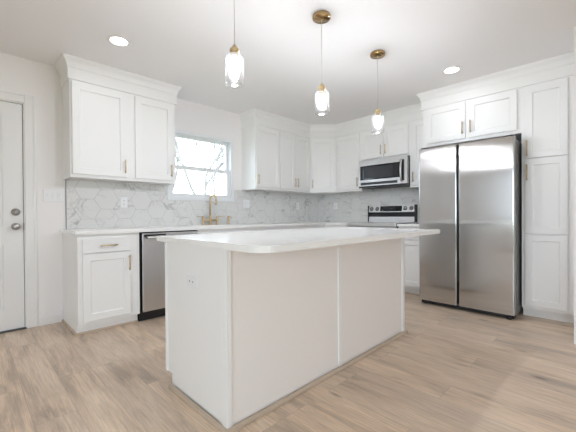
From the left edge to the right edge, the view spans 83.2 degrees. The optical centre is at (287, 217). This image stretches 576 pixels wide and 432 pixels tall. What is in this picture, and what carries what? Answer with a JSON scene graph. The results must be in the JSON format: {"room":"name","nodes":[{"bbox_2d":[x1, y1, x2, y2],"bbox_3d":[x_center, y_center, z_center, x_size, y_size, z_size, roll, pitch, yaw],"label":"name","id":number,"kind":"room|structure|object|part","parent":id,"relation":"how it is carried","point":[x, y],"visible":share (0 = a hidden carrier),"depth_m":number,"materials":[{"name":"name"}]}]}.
{"room":"kitchen","nodes":[
{"label":"kitchen","id":0,"kind":"room"},
{"bbox_2d":[0,52,294,319],"bbox_3d":[-2.389,-0.219,3.111,8.600,2.486,0.140,-1,1,-45],"label":"wall","id":1,"kind":"structure","parent":0,"point":[40,80],"depth_m":3.13,"materials":[{"name":"white paint"}]},
{"bbox_2d":[0,101,26,333],"bbox_3d":[-2.761,-0.003,2.679,0.926,2.062,0.150,-1,1,-45],"label":"door","id":2,"kind":"structure","parent":1,"relation":"in","point":[12,281],"depth_m":2.92,"materials":[{"name":"white paint"}]},
{"bbox_3d":[-2.452,0.084,2.927,0.066,0.066,0.067,-1,1,-45],"label":"knob","id":3,"kind":"part","parent":2,"relation":"part of","materials":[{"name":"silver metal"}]},
{"bbox_2d":[0,89,37,327],"bbox_3d":[-2.786,-0.049,2.704,1.086,2.156,0.159,-1,1,-45],"label":"door frame","id":4,"kind":"structure","parent":1,"relation":"attached to","point":[28,102],"depth_m":3.00,"materials":[{"name":"white paint"}]},
{"bbox_2d":[38,312,61,325],"bbox_3d":[-2.280,0.973,3.110,0.182,0.099,0.014,-1,1,-45],"label":"baseboard","id":5,"kind":"structure","parent":1,"relation":"attached to","point":[56,317],"depth_m":3.10,"materials":[{"name":"white paint"}]},
{"bbox_2d":[43,189,63,201],"bbox_3d":[-2.259,-0.209,3.129,0.165,0.118,0.016,-1,1,-45],"label":"light switch","id":6,"kind":"object","parent":1,"relation":"attached to","point":[49,195],"visible":1,"depth_m":3.12,"materials":[{"name":"white plastic"}]},
{"bbox_2d":[57,192,61,198],"bbox_3d":[-2.225,-0.210,3.159,0.033,0.068,0.010,-1,1,-45],"label":"switch","id":7,"kind":"object","parent":6,"relation":"attached to","point":[59,194],"depth_m":3.16,"materials":[{"name":"white plastic"}]},
{"bbox_2d":[65,180,66,228],"bbox_3d":[-2.190,-0.128,3.201,0.008,0.486,0.010,-1,1,-45],"label":"trim","id":8,"kind":"structure","parent":1,"relation":"attached to","point":[65,180],"depth_m":3.20,"materials":[{"name":"grey"}]},
{"bbox_2d":[62,79,175,185],"bbox_3d":[-1.726,-0.824,3.413,1.011,0.897,0.362,-1,1,-45],"label":"upper cabinet","id":9,"kind":"object","parent":1,"relation":"attached to","point":[109,134],"visible":1,"depth_m":3.24,"materials":[{"name":"white paint"}]},
{"bbox_3d":[-1.810,-0.826,3.135,0.472,0.845,0.019,-1,1,-45],"label":"door","id":10,"kind":"part","parent":9,"relation":"part of","materials":[{"name":"white paint"}]},
{"bbox_2d":[55,53,181,104],"bbox_3d":[-1.729,-1.370,3.408,1.125,0.196,0.364,-1,1,-45],"label":"crown molding","id":11,"kind":"structure","parent":9,"relation":"on","point":[68,66],"depth_m":3.20,"materials":[{"name":"white paint"}]},
{"bbox_3d":[-1.439,-0.831,3.503,0.406,0.845,0.019,-1,1,-45],"label":"door","id":12,"kind":"part","parent":9,"relation":"part of","materials":[{"name":"white paint"}]},
{"bbox_2d":[66,180,318,228],"bbox_3d":[-0.806,-0.146,4.574,3.891,0.485,0.008,-1,1,-45],"label":"tile backsplash","id":13,"kind":"structure","parent":1,"relation":"attached to","point":[90,204],"depth_m":3.88,"materials":[{"name":"tile"}]},
{"bbox_2d":[120,197,127,207],"bbox_3d":[-1.805,-0.163,3.571,0.074,0.118,0.009,-1,1,-45],"label":"outlet","id":14,"kind":"object","parent":13,"relation":"attached to","point":[123,200],"visible":1,"depth_m":3.56,"materials":[{"name":"white plastic"}]},
{"bbox_2d":[243,200,249,207],"bbox_3d":[-0.608,-0.199,4.752,0.118,0.118,0.016,-1,1,-45],"label":"outlet","id":15,"kind":"object","parent":13,"relation":"attached to","point":[246,203],"visible":1,"depth_m":4.75,"materials":[{"name":"white plastic"}]},
{"bbox_2d":[167,129,233,201],"bbox_3d":[-1.156,-0.655,4.297,0.970,0.875,0.128,-1,1,-45],"label":"window","id":16,"kind":"structure","parent":1,"relation":"in","point":[228,143],"depth_m":4.37,"materials":[{"name":"white plastic"}]},
{"bbox_3d":[-1.147,-0.458,4.291,0.878,0.389,0.040,-1,1,-45],"label":"sash","id":17,"kind":"part","parent":16,"relation":"part of","materials":[{"name":"white plastic"}]},
{"bbox_3d":[-1.179,-0.841,4.318,0.878,0.412,0.035,-1,1,-45],"label":"sash","id":18,"kind":"part","parent":16,"relation":"part of","materials":[{"name":"white plastic"}]},
{"bbox_2d":[241,124,279,191],"bbox_3d":[-0.383,-0.842,4.742,0.456,0.897,0.362,-1,1,-45],"label":"upper cabinet","id":19,"kind":"object","parent":1,"relation":"attached to","point":[260,144],"visible":1,"depth_m":4.62,"materials":[{"name":"white paint"}]},
{"bbox_3d":[-0.285,-0.846,4.645,0.434,0.845,0.019,-1,1,-45],"label":"door","id":20,"kind":"part","parent":19,"relation":"part of","materials":[{"name":"white paint"}]},
{"bbox_2d":[269,130,309,193],"bbox_3d":[0.021,-0.848,5.142,0.679,0.897,0.362,-1,1,-45],"label":"upper cabinet","id":21,"kind":"object","parent":1,"relation":"attached to","point":[294,149],"visible":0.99,"depth_m":5.01,"materials":[{"name":"white paint"}]},
{"bbox_3d":[-0.001,-0.850,4.927,0.325,0.845,0.019,-1,1,-45],"label":"door","id":22,"kind":"part","parent":21,"relation":"part of","materials":[{"name":"white paint"}]},
{"bbox_3d":[0.235,-0.853,5.161,0.326,0.845,0.019,-1,1,-45],"label":"door","id":23,"kind":"part","parent":21,"relation":"part of","materials":[{"name":"white paint"}]},
{"bbox_2d":[297,137,342,194],"bbox_3d":[0.566,-0.854,5.506,0.617,0.897,0.612,-1,1,-45],"label":"upper cabinet","id":24,"kind":"object","parent":1,"relation":"attached to","point":[323,149],"visible":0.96,"depth_m":5.28,"materials":[{"name":"white paint"}]},
{"bbox_3d":[0.566,-0.856,5.279,0.379,0.845,0.019,0,0,0],"label":"door","id":25,"kind":"part","parent":24,"relation":"part of","materials":[{"name":"white paint"}]},
{"bbox_2d":[238,51,573,137],"bbox_3d":[1.079,-1.392,3.918,1.499,0.196,3.590,-1,1,-45],"label":"crown molding","id":26,"kind":"structure","parent":24,"relation":"on","point":[560,66],"depth_m":3.80,"materials":[{"name":"white paint"}]},
{"bbox_2d":[0,0,575,124],"bbox_3d":[0.397,-1.520,0.280,8.600,0.120,8.200,-1,1,-45],"label":"ceiling","id":27,"kind":"structure","parent":0,"point":[185,44],"depth_m":2.74,"materials":[{"name":"white paint"}]},
{"bbox_2d":[106,35,130,46],"bbox_3d":[-1.405,-1.462,2.696,0.184,0.007,0.184,-1,1,-45],"label":"recessed light","id":28,"kind":"object","parent":27,"relation":"in","point":[116,40],"visible":1,"depth_m":2.69,"materials":[{"name":"white paint"}]},
{"bbox_2d":[225,0,243,87],"bbox_3d":[-0.302,-1.108,1.827,0.132,0.716,0.132,-1,1,-45],"label":"pendant light","id":29,"kind":"object","parent":27,"relation":"hanging from","point":[234,51],"visible":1,"depth_m":1.81,"materials":[{"name":"white glass"}]},
{"bbox_3d":[-0.300,-0.830,1.829,0.107,0.160,0.107,-1,1,-45],"label":"lamp shade","id":30,"kind":"part","parent":29,"relation":"part of","materials":[{"name":"clear glass"}]},
{"bbox_3d":[-0.302,-1.197,1.826,0.003,0.458,0.003,0,0,23],"label":"cord","id":31,"kind":"part","parent":29,"relation":"part of","materials":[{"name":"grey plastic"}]},
{"bbox_3d":[-0.300,-0.853,1.829,0.052,0.076,0.052,-1,1,-45],"label":"bulb","id":32,"kind":"part","parent":29,"relation":"part of","materials":[{"name":"white glass"}]},
{"bbox_2d":[313,10,330,114],"bbox_3d":[0.248,-1.115,2.372,0.132,0.716,0.132,-1,1,-45],"label":"pendant light","id":33,"kind":"object","parent":27,"relation":"hanging from","point":[321,17],"visible":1,"depth_m":2.35,"materials":[{"name":"gold metal"}]},
{"bbox_3d":[0.250,-0.861,2.373,0.052,0.076,0.052,-1,1,-45],"label":"bulb","id":34,"kind":"part","parent":33,"relation":"part of","materials":[{"name":"white glass"}]},
{"bbox_2d":[370,50,384,132],"bbox_3d":[0.811,-1.123,2.929,0.132,0.716,0.132,-1,1,-45],"label":"pendant light","id":35,"kind":"object","parent":27,"relation":"hanging from","point":[376,54],"visible":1,"depth_m":2.91,"materials":[{"name":"gold metal"}]},
{"bbox_3d":[0.813,-0.868,2.931,0.052,0.076,0.052,-1,1,-45],"label":"bulb","id":36,"kind":"part","parent":35,"relation":"part of","materials":[{"name":"white glass"}]},
{"bbox_2d":[442,66,461,73],"bbox_3d":[1.654,-1.486,3.280,0.184,0.007,0.184,-1,1,-45],"label":"recessed light","id":37,"kind":"object","parent":27,"relation":"in","point":[453,69],"visible":1,"depth_m":3.28,"materials":[{"name":"white paint"}]},
{"bbox_2d":[0,294,575,431],"bbox_3d":[0.413,1.086,0.299,8.600,0.120,8.200,-1,1,-45],"label":"floor","id":38,"kind":"structure","parent":0,"point":[453,369],"depth_m":1.98,"materials":[{"name":"brown wood"}]},
{"bbox_2d":[62,232,139,335],"bbox_3d":[-1.805,0.582,3.127,0.522,0.876,0.659,-1,1,-45],"label":"base cabinet","id":39,"kind":"object","parent":38,"relation":"on","point":[101,280],"visible":0.99,"depth_m":2.92,"materials":[{"name":"white paint"}]},
{"bbox_3d":[-1.838,1.010,3.166,0.522,0.018,0.556,-1,1,-45],"label":"shoe molding","id":40,"kind":"part","parent":39,"relation":"part of","materials":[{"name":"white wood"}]},
{"bbox_3d":[-1.618,0.248,2.908,0.390,0.120,0.019,-1,1,-45],"label":"drawer","id":41,"kind":"part","parent":39,"relation":"part of","materials":[{"name":"white paint"}]},
{"bbox_3d":[-1.615,0.609,2.911,0.390,0.582,0.019,-1,1,-45],"label":"door","id":42,"kind":"part","parent":39,"relation":"part of","materials":[{"name":"white paint"}]},
{"bbox_3d":[-1.473,0.419,3.016,0.011,0.140,0.035,-1,1,-45],"label":"handle","id":43,"kind":"part","parent":39,"relation":"part of","materials":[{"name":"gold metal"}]},
{"bbox_2d":[137,230,197,320],"bbox_3d":[-1.386,0.577,3.515,0.604,0.868,0.658,-1,1,-45],"label":"dishwasher","id":44,"kind":"object","parent":38,"relation":"on","point":[151,251],"visible":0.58,"depth_m":3.19,"materials":[{"name":"silver metal"}]},
{"bbox_3d":[-1.307,0.178,3.196,0.215,0.023,0.002,-1,1,-45],"label":"control panel","id":45,"kind":"part","parent":44,"relation":"part of","materials":[{"name":"black plastic"}]},
{"bbox_3d":[-1.174,0.193,3.296,0.518,0.026,0.050,-1,1,-45],"label":"handle","id":46,"kind":"part","parent":44,"relation":"part of","materials":[{"name":"silver metal"}]},
{"bbox_2d":[196,227,260,233],"bbox_3d":[-0.855,0.569,4.067,0.910,0.876,0.659,-1,1,-45],"label":"base cabinet","id":47,"kind":"object","parent":38,"relation":"on","point":[207,231],"visible":0.12,"depth_m":3.82,"materials":[{"name":"white paint"}]},
{"bbox_2d":[165,238,407,431],"bbox_3d":[0.115,0.575,2.422,1.867,0.876,0.738,-1,1,-45],"label":"kitchen island","id":48,"kind":"object","parent":38,"relation":"on","point":[247,334],"visible":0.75,"depth_m":1.83,"materials":[{"name":"white paint"}]},
{"bbox_3d":[-0.748,0.544,1.997,0.008,0.796,0.023,-1,1,-45],"label":"edge trim","id":49,"kind":"part","parent":48,"relation":"part of","materials":[{"name":"white paint"}]},
{"bbox_2d":[188,278,193,284],"bbox_3d":[-0.525,0.350,1.766,0.003,0.033,0.068,-1,1,-45],"label":"socket","id":50,"kind":"object","parent":48,"relation":"attached to","point":[190,280],"depth_m":1.77,"materials":[{"name":"white plastic"}]},
{"bbox_2d":[186,273,197,289],"bbox_3d":[-0.523,0.350,1.768,0.007,0.074,0.118,-1,1,-45],"label":"outlet plate","id":51,"kind":"object","parent":48,"relation":"attached to","point":[191,278],"depth_m":1.76,"materials":[{"name":"white plastic"}]},
{"bbox_3d":[-0.520,0.584,1.781,0.010,0.875,0.648,-1,1,-45],"label":"panel","id":52,"kind":"part","parent":48,"relation":"part of","materials":[{"name":"white paint"}]},
{"bbox_3d":[-0.294,0.584,1.553,0.029,0.874,0.043,-1,1,-45],"label":"corner trim","id":53,"kind":"part","parent":48,"relation":"part of","materials":[{"name":"white paint"}]},
{"bbox_3d":[0.163,1.002,2.380,1.867,0.022,0.609,-1,1,-45],"label":"shoe molding","id":54,"kind":"part","parent":48,"relation":"part of","materials":[{"name":"brown wood"}]},
{"bbox_2d":[157,227,439,252],"bbox_3d":[0.218,0.122,2.304,1.894,0.030,1.000,-1,1,-45],"label":"island countertop","id":55,"kind":"structure","parent":48,"relation":"on","point":[270,241],"depth_m":1.82,"materials":[{"name":"white stone"}]},
{"bbox_3d":[0.353,0.576,2.183,1.798,0.875,0.010,-1,1,-45],"label":"panel","id":56,"kind":"part","parent":48,"relation":"part of","materials":[{"name":"white paint"}]},
{"bbox_3d":[0.982,0.567,2.820,0.040,0.874,0.047,-1,1,-45],"label":"corner trim","id":57,"kind":"part","parent":48,"relation":"part of","materials":[{"name":"white paint"}]},
{"bbox_2d":[261,225,323,230],"bbox_3d":[0.138,0.556,5.051,1.884,0.876,0.659,-1,1,-45],"label":"base cabinet","id":58,"kind":"object","parent":38,"relation":"on","point":[304,226],"visible":0.09,"depth_m":4.56,"materials":[{"name":"white paint"}]},
{"bbox_2d":[60,222,346,234],"bbox_3d":[-0.453,0.113,4.179,3.950,0.030,1.066,-1,1,-45],"label":"countertop","id":59,"kind":"structure","parent":58,"relation":"on","point":[253,225],"depth_m":3.49,"materials":[{"name":"white stone"}]},
{"bbox_2d":[197,194,222,224],"bbox_3d":[-0.994,-0.100,4.239,0.412,0.400,0.134,-1,1,-45],"label":"bridge faucet","id":60,"kind":"object","parent":59,"relation":"on","point":[210,219],"visible":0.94,"depth_m":4.25,"materials":[{"name":"gold metal"}]},
{"bbox_3d":[-0.978,-0.157,4.243,0.124,0.285,0.031,0,0,24],"label":"spout","id":61,"kind":"part","parent":60,"relation":"part of","materials":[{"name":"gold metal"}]},
{"bbox_2d":[324,225,346,227],"bbox_3d":[0.932,0.550,5.126,0.659,0.876,0.460,-1,1,-45],"label":"base cabinet","id":62,"kind":"object","parent":38,"relation":"on","point":[325,226],"visible":0.03,"depth_m":4.95,"materials":[{"name":"white paint"}]},
{"bbox_2d":[347,204,416,227],"bbox_3d":[1.337,0.405,4.663,0.710,1.168,0.760,-1,1,-45],"label":"range","id":63,"kind":"object","parent":38,"relation":"on","point":[384,216],"visible":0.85,"depth_m":4.74,"materials":[{"name":"grey metal"}]},
{"bbox_3d":[1.142,0.438,4.470,0.040,0.617,0.756,-1,1,-45],"label":"oven door","id":64,"kind":"part","parent":63,"relation":"part of","materials":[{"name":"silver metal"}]},
{"bbox_3d":[1.137,0.099,4.465,0.048,0.049,0.760,-1,1,-45],"label":"rail","id":65,"kind":"part","parent":63,"relation":"part of","materials":[{"name":"silver metal"}]},
{"bbox_2d":[361,222,414,223],"bbox_3d":[1.337,0.081,4.663,0.555,0.014,0.760,-1,1,-45],"label":"cooktop","id":66,"kind":"object","parent":63,"relation":"in","point":[361,222],"depth_m":4.52,"materials":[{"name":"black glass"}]},
{"bbox_3d":[1.559,-0.047,4.882,0.076,0.266,0.736,-1,1,-45],"label":"panel","id":67,"kind":"part","parent":63,"relation":"part of","materials":[{"name":"silver metal"}]},
{"bbox_2d":[398,226,419,295],"bbox_3d":[1.757,0.551,4.293,0.659,0.876,0.345,-1,1,-45],"label":"base cabinet","id":68,"kind":"object","parent":38,"relation":"on","point":[411,244],"visible":0.16,"depth_m":4.09,"materials":[{"name":"white paint"}]},
{"bbox_2d":[397,223,418,226],"bbox_3d":[1.763,0.098,4.291,0.644,0.030,0.358,-1,1,-45],"label":"countertop","id":69,"kind":"structure","parent":68,"relation":"on","point":[405,224],"depth_m":4.10,"materials":[{"name":"white stone"}]},
{"bbox_3d":[1.553,0.220,4.087,0.019,0.120,0.290,-1,1,-45],"label":"drawer","id":70,"kind":"part","parent":68,"relation":"part of","materials":[{"name":"white paint"}]},
{"bbox_3d":[1.555,0.581,4.090,0.019,0.582,0.290,-1,1,-45],"label":"door","id":71,"kind":"part","parent":68,"relation":"part of","materials":[{"name":"white paint"}]},
{"bbox_2d":[419,134,522,319],"bbox_3d":[2.128,0.096,3.704,0.833,1.790,0.915,-1,1,-45],"label":"refrigerator","id":72,"kind":"object","parent":38,"relation":"on","point":[471,192],"visible":0.97,"depth_m":3.34,"materials":[{"name":"grey metal"}]},
{"bbox_3d":[1.676,0.082,3.618,0.070,1.720,0.401,-1,1,-45],"label":"door","id":73,"kind":"part","parent":72,"relation":"part of","materials":[{"name":"silver metal"}]},
{"bbox_3d":[2.006,0.083,3.285,0.070,1.720,0.492,-1,1,-45],"label":"door","id":74,"kind":"part","parent":72,"relation":"part of","materials":[{"name":"silver metal"}]},
{"bbox_2d":[522,75,573,322],"bbox_3d":[2.699,-0.155,3.302,0.701,2.290,0.425,-1,1,-45],"label":"pantry cabinet","id":75,"kind":"object","parent":38,"relation":"on","point":[548,106],"visible":1,"depth_m":3.09,"materials":[{"name":"white paint"}]},
{"bbox_3d":[2.469,0.519,3.107,0.019,0.697,0.324,-1,1,-45],"label":"door","id":76,"kind":"part","parent":75,"relation":"part of","materials":[{"name":"white paint"}]},
{"bbox_3d":[2.464,-0.204,3.101,0.019,0.730,0.324,-1,1,-45],"label":"door","id":77,"kind":"part","parent":75,"relation":"part of","materials":[{"name":"white paint"}]},
{"bbox_3d":[2.460,-0.927,3.096,0.019,0.696,0.324,-1,1,-45],"label":"door","id":78,"kind":"part","parent":75,"relation":"part of","materials":[{"name":"white paint"}]},
{"bbox_2d":[574,27,575,330],"bbox_3d":[2.719,-0.250,2.926,1.199,2.486,0.128,-1,1,-45],"label":"wall","id":79,"kind":"structure","parent":0,"point":[574,27],"depth_m":2.54,"materials":[{"name":"white paint"}]},
{"label":"outside","id":80,"kind":"structure","parent":0,"visible":0},
{"bbox_3d":[0.584,1.409,5.958,120.000,0.150,120.000,-1,1,-45],"label":"ground","id":81,"kind":"structure","parent":80,"visible":0},
{"bbox_2d":[173,138,178,189],"bbox_3d":[-4.803,-1.712,12.240,2.872,6.090,4.037,-1,1,-45],"label":"bare tree","id":82,"kind":"object","parent":81,"relation":"on","point":[176,157],"visible":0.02,"depth_m":12.30,"materials":[{"name":"grey plant"}]},
{"bbox_2d":[175,137,224,193],"bbox_3d":[-2.760,-1.177,9.787,3.254,5.017,1.678,0,0,26],"label":"bare tree","id":83,"kind":"object","parent":81,"relation":"on","point":[206,183],"visible":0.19,"depth_m":9.70,"materials":[{"name":"grey plant"}]},
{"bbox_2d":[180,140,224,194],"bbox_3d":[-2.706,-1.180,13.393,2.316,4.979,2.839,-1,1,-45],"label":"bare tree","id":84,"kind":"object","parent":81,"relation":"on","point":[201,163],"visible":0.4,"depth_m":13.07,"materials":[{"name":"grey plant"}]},
{"bbox_3d":[3.438,-0.257,3.153,0.140,2.486,8.000,-1,1,-45],"label":"wall","id":85,"kind":"structure","parent":0,"visible":0},
{"bbox_2d":[336,132,371,192],"bbox_3d":[1.043,-0.855,5.206,0.362,0.897,0.485,-1,1,-45],"label":"upper cabinet","id":86,"kind":"object","parent":85,"relation":"attached to","point":[348,147],"visible":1,"depth_m":5.10,"materials":[{"name":"white paint"}]},
{"bbox_3d":[0.944,-0.857,5.109,0.019,0.845,0.416,-1,1,-45],"label":"door","id":87,"kind":"part","parent":86,"relation":"part of","materials":[{"name":"white paint"}]},
{"bbox_2d":[319,187,418,222],"bbox_3d":[1.345,-0.183,5.162,0.008,0.523,2.180,-1,1,-45],"label":"tile backsplash","id":88,"kind":"structure","parent":85,"relation":"attached to","point":[351,207],"depth_m":5.32,"materials":[{"name":"tile"}]},
{"bbox_2d":[362,121,409,160],"bbox_3d":[1.479,-1.073,4.762,0.362,0.459,0.758,-1,1,-45],"label":"upper cabinet","id":89,"kind":"object","parent":85,"relation":"attached to","point":[395,139],"visible":0.88,"depth_m":4.62,"materials":[{"name":"white paint"}]},
{"bbox_3d":[1.250,-1.073,4.797,0.019,0.413,0.346,-1,1,-45],"label":"door","id":90,"kind":"part","parent":89,"relation":"part of","materials":[{"name":"white paint"}]},
{"bbox_2d":[359,155,409,188],"bbox_3d":[1.450,-0.641,4.733,0.434,0.399,0.755,-1,1,-45],"label":"microwave","id":91,"kind":"object","parent":89,"relation":"attached to","point":[389,172],"visible":0.99,"depth_m":4.58,"materials":[{"name":"silver metal"}]},
{"bbox_3d":[1.325,-0.653,4.652,0.041,0.210,0.640,-1,1,-45],"label":"door glass","id":92,"kind":"part","parent":91,"relation":"part of","materials":[{"name":"black glass"}]},
{"bbox_3d":[1.529,-0.642,4.385,0.057,0.312,0.023,-1,1,-45],"label":"handle","id":93,"kind":"part","parent":91,"relation":"part of","materials":[{"name":"silver metal"}]},
{"bbox_3d":[1.511,-1.073,4.533,0.019,0.413,0.352,-1,1,-45],"label":"door","id":94,"kind":"part","parent":89,"relation":"part of","materials":[{"name":"white paint"}]},
{"bbox_2d":[410,119,422,188],"bbox_3d":[1.860,-0.854,4.380,0.362,0.897,0.318,-1,1,-45],"label":"upper cabinet","id":95,"kind":"object","parent":85,"relation":"attached to","point":[416,126],"visible":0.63,"depth_m":4.33,"materials":[{"name":"white paint"}]},
{"bbox_2d":[423,87,521,147],"bbox_3d":[2.197,-1.073,3.796,0.701,0.455,0.983,-1,1,-45],"label":"upper cabinet","id":96,"kind":"object","parent":85,"relation":"attached to","point":[497,115],"visible":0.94,"depth_m":3.52,"materials":[{"name":"white paint"}]},
{"bbox_3d":[1.815,-1.078,3.746,0.019,0.399,0.427,-1,1,-45],"label":"door","id":97,"kind":"part","parent":96,"relation":"part of","materials":[{"name":"white paint"}]},
{"bbox_3d":[2.144,-1.078,3.413,0.019,0.399,0.442,-1,1,-45],"label":"door","id":98,"kind":"part","parent":96,"relation":"part of","materials":[{"name":"white paint"}]}
]}

